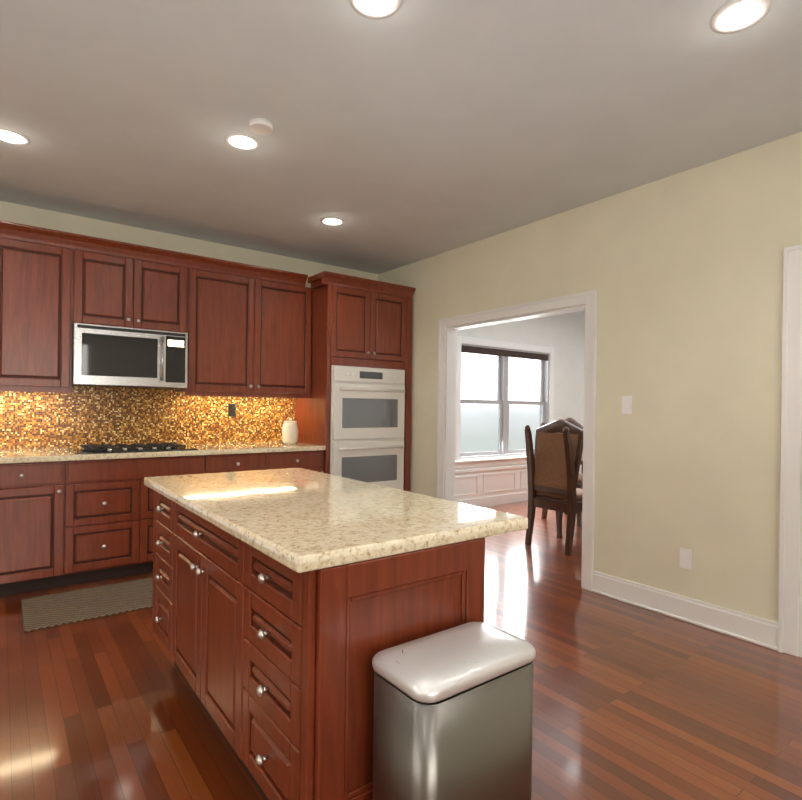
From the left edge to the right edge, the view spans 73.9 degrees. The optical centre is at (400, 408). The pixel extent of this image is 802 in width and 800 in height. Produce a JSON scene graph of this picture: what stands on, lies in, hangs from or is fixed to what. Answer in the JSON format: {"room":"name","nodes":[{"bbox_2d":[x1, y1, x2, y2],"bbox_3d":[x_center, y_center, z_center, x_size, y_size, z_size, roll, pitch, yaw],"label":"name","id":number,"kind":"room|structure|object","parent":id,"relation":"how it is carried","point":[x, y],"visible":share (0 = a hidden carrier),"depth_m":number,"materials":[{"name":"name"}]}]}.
{"room":"kitchen","nodes":[
{"label":"kitchen","id":0,"kind":"room"},
{"bbox_2d":[0,201,584,469],"bbox_3d":[-1.270,-0.126,5.261,11.840,2.750,0.158,1,0,-37],"label":"wall","id":1,"kind":"structure","parent":0,"point":[78,416],"depth_m":4.64,"materials":[{"name":"beige paint"}]},
{"bbox_2d":[0,220,3,287],"bbox_3d":[-3.274,-0.717,3.435,1.091,1.115,0.347,1,0,-37],"label":"upper cabinet","id":2,"kind":"object","parent":1,"relation":"attached to","point":[1,222],"depth_m":3.64,"materials":[{"name":"brown wood"}]},
{"bbox_2d":[0,221,87,391],"bbox_3d":[-2.691,-0.710,3.874,0.610,1.115,0.347,1,0,-37],"label":"upper cabinet","id":3,"kind":"object","parent":1,"relation":"attached to","point":[42,294],"depth_m":3.76,"materials":[{"name":"brown wood"}]},
{"bbox_2d":[84,236,191,332],"bbox_3d":[-2.173,-0.941,4.262,0.801,0.640,0.347,1,0,-37],"label":"upper cabinet","id":4,"kind":"object","parent":1,"relation":"attached to","point":[143,287],"depth_m":4.13,"materials":[{"name":"brown wood"}]},
{"bbox_2d":[72,323,187,388],"bbox_3d":[-2.152,-0.395,4.224,0.794,0.448,0.442,1,0,-37],"label":"microwave","id":5,"kind":"object","parent":4,"relation":"attached to","point":[111,356],"visible":1,"depth_m":4.06,"materials":[{"name":"silver metal"}]},
{"bbox_2d":[228,404,235,416],"bbox_3d":[-1.566,0.016,4.936,0.070,0.120,0.006,1,0,-37],"label":"outlet","id":6,"kind":"object","parent":1,"relation":"attached to","point":[231,410],"visible":1,"depth_m":4.93,"materials":[{"name":"black plastic"}]},
{"bbox_2d":[175,254,311,395],"bbox_3d":[-1.427,-0.695,4.827,1.195,1.115,0.347,1,0,-37],"label":"upper cabinet","id":7,"kind":"object","parent":1,"relation":"attached to","point":[246,328],"depth_m":4.68,"materials":[{"name":"brown wood"}]},
{"bbox_2d":[455,336,553,468],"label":"dining room window","id":8,"kind":"structure","parent":1,"relation":"in","point":[502,353],"depth_m":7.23,"materials":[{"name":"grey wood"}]},
{"bbox_2d":[455,464,581,506],"bbox_3d":[1.611,1.034,7.335,4.479,0.500,0.035,1,0,-37],"label":"trim","id":9,"kind":"structure","parent":1,"relation":"attached to","point":[484,487],"depth_m":7.03,"materials":[{"name":"white wood"}]},
{"bbox_2d":[0,500,801,799],"bbox_3d":[1.462,1.351,1.613,12.000,0.120,9.400,1,0,-37],"label":"floor","id":10,"kind":"structure","parent":0,"point":[632,702],"depth_m":2.29,"materials":[{"name":"brown wood"}]},
{"bbox_2d":[21,577,152,631],"bbox_3d":[-1.871,1.238,3.477,0.980,0.012,0.590,1,0,-37],"label":"mat","id":11,"kind":"object","parent":10,"relation":"on","point":[51,610],"visible":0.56,"depth_m":3.35,"materials":[{"name":"beige fabric"}]},
{"bbox_2d":[0,442,325,595],"bbox_3d":[-2.259,0.761,4.021,3.466,0.953,0.662,1,0,-37],"label":"base cabinet","id":12,"kind":"object","parent":10,"relation":"on","point":[82,514],"visible":0.6,"depth_m":3.74,"materials":[{"name":"brown wood"}]},
{"bbox_2d":[282,418,297,443],"bbox_3d":[-1.040,0.209,4.999,0.154,0.244,0.154,1,0,-37],"label":"canister","id":13,"kind":"object","parent":12,"relation":"on","point":[290,432],"visible":1,"depth_m":4.94,"materials":[{"name":"beige ceramic"}]},
{"bbox_2d":[144,484,527,799],"bbox_3d":[-0.426,0.825,2.150,0.787,0.879,1.660,1,0,-37],"label":"kitchen island","id":14,"kind":"object","parent":10,"relation":"on","point":[289,604],"depth_m":1.47,"materials":[{"name":"brown wood"}]},
{"bbox_2d":[144,468,527,567],"bbox_3d":[-0.414,0.364,2.160,0.825,0.040,1.670,1,0,-37],"label":"island countertop","id":15,"kind":"structure","parent":14,"relation":"on","point":[304,517],"depth_m":1.76,"materials":[{"name":"beige stone"}]},
{"bbox_2d":[295,271,415,491],"bbox_3d":[-0.481,0.019,5.310,1.037,2.479,0.729,1,0,-37],"label":"tall cabinet","id":16,"kind":"object","parent":10,"relation":"on","point":[353,413],"visible":0.79,"depth_m":5.04,"materials":[{"name":"brown wood"}]},
{"bbox_2d":[372,622,535,799],"bbox_3d":[0.152,0.939,1.347,0.400,0.669,0.285,1,0,-37],"label":"trash can","id":17,"kind":"object","parent":10,"relation":"on","point":[453,713],"visible":1,"depth_m":1.27,"materials":[{"name":"silver metal"}]},
{"bbox_2d":[524,419,582,555],"bbox_3d":[1.510,0.693,4.967,0.567,1.186,0.516,1,0,-37],"label":"chair","id":18,"kind":"object","parent":10,"relation":"on","point":[554,456],"visible":0.83,"depth_m":4.88,"materials":[{"name":"brown wood"}]},
{"bbox_2d":[540,417,582,526],"bbox_3d":[1.982,0.698,6.166,0.516,1.186,0.567,1,0,-37],"label":"dining chair","id":19,"kind":"object","parent":10,"relation":"on","point":[579,483],"visible":0.21,"depth_m":6.17,"materials":[{"name":"brown wood"}]},
{"bbox_2d":[580,457,582,487],"bbox_3d":[2.853,0.920,5.755,2.100,0.765,1.050,1,0,-37],"label":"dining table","id":20,"kind":"object","parent":10,"relation":"on","point":[581,463],"depth_m":5.50,"materials":[{"name":"brown wood"}]},
{"bbox_2d":[0,0,801,314],"bbox_3d":[1.499,-1.519,1.608,12.000,0.120,9.400,1,0,-37],"label":"ceiling","id":21,"kind":"structure","parent":0,"point":[410,132],"depth_m":2.65,"materials":[{"name":"paint"}]},
{"bbox_2d":[0,127,29,144],"bbox_3d":[-2.168,-1.505,2.952,0.190,0.008,0.190,1,0,-37],"label":"recessed light","id":22,"kind":"object","parent":21,"relation":"in","point":[10,136],"visible":1,"depth_m":2.96,"materials":[{"name":"white"}]},
{"bbox_2d":[225,133,259,150],"bbox_3d":[-0.887,-1.488,2.979,0.190,0.008,0.190,1,0,-37],"label":"recessed light","id":23,"kind":"object","parent":21,"relation":"in","point":[242,141],"visible":1,"depth_m":2.97,"materials":[{"name":"white"}]},
{"bbox_2d":[249,118,272,135],"bbox_3d":[-0.731,-1.474,2.789,0.120,0.030,0.120,1,0,-37],"label":"smoke detector","id":24,"kind":"object","parent":21,"relation":"attached to","point":[261,126],"visible":1,"depth_m":2.77,"materials":[{"name":"white plastic"}]},
{"bbox_2d":[320,217,343,225],"bbox_3d":[-0.546,-1.486,4.238,0.190,0.008,0.190,1,0,-37],"label":"recessed light","id":25,"kind":"object","parent":21,"relation":"in","point":[332,221],"visible":1,"depth_m":4.23,"materials":[{"name":"white"}]},
{"bbox_2d":[349,0,401,18],"bbox_3d":[-0.092,-1.476,1.925,0.190,0.008,0.190,1,0,-37],"label":"recessed light","id":26,"kind":"object","parent":21,"relation":"in","point":[376,9],"visible":1,"depth_m":1.96,"materials":[{"name":"white"}]},
{"bbox_2d":[710,0,770,33],"bbox_3d":[1.258,-1.458,1.978,0.190,0.008,0.190,1,0,-37],"label":"recessed light","id":27,"kind":"object","parent":21,"relation":"in","point":[734,16],"visible":1,"depth_m":1.98,"materials":[{"name":"white"}]},
{"bbox_2d":[378,132,801,622],"bbox_3d":[2.523,-0.072,2.321,0.120,2.750,9.120,1,0,-37],"label":"wall","id":28,"kind":"structure","parent":0,"point":[681,273],"depth_m":3.31,"materials":[{"name":"beige paint"}]},
{"bbox_2d":[436,244,801,656],"bbox_3d":[-0.301,0.195,0.271,7.146,2.150,9.000,1,0,-37],"label":"door trim","id":29,"kind":"structure","parent":28,"relation":"attached to","point":[783,634],"depth_m":3.25,"materials":[{"name":"white wood"}]},
{"bbox_2d":[622,396,631,413],"bbox_3d":[1.507,-0.022,3.560,0.010,0.120,0.070,1,0,-37],"label":"switch plate","id":30,"kind":"object","parent":28,"relation":"attached to","point":[626,404],"visible":1,"depth_m":3.55,"materials":[{"name":"white plastic"}]},
{"bbox_2d":[679,548,691,569],"bbox_3d":[1.733,0.917,3.246,0.008,0.120,0.070,1,0,-37],"label":"electrical outlet plate","id":31,"kind":"object","parent":28,"relation":"attached to","point":[685,558],"visible":1,"depth_m":3.24,"materials":[{"name":"white plastic"}]}
]}

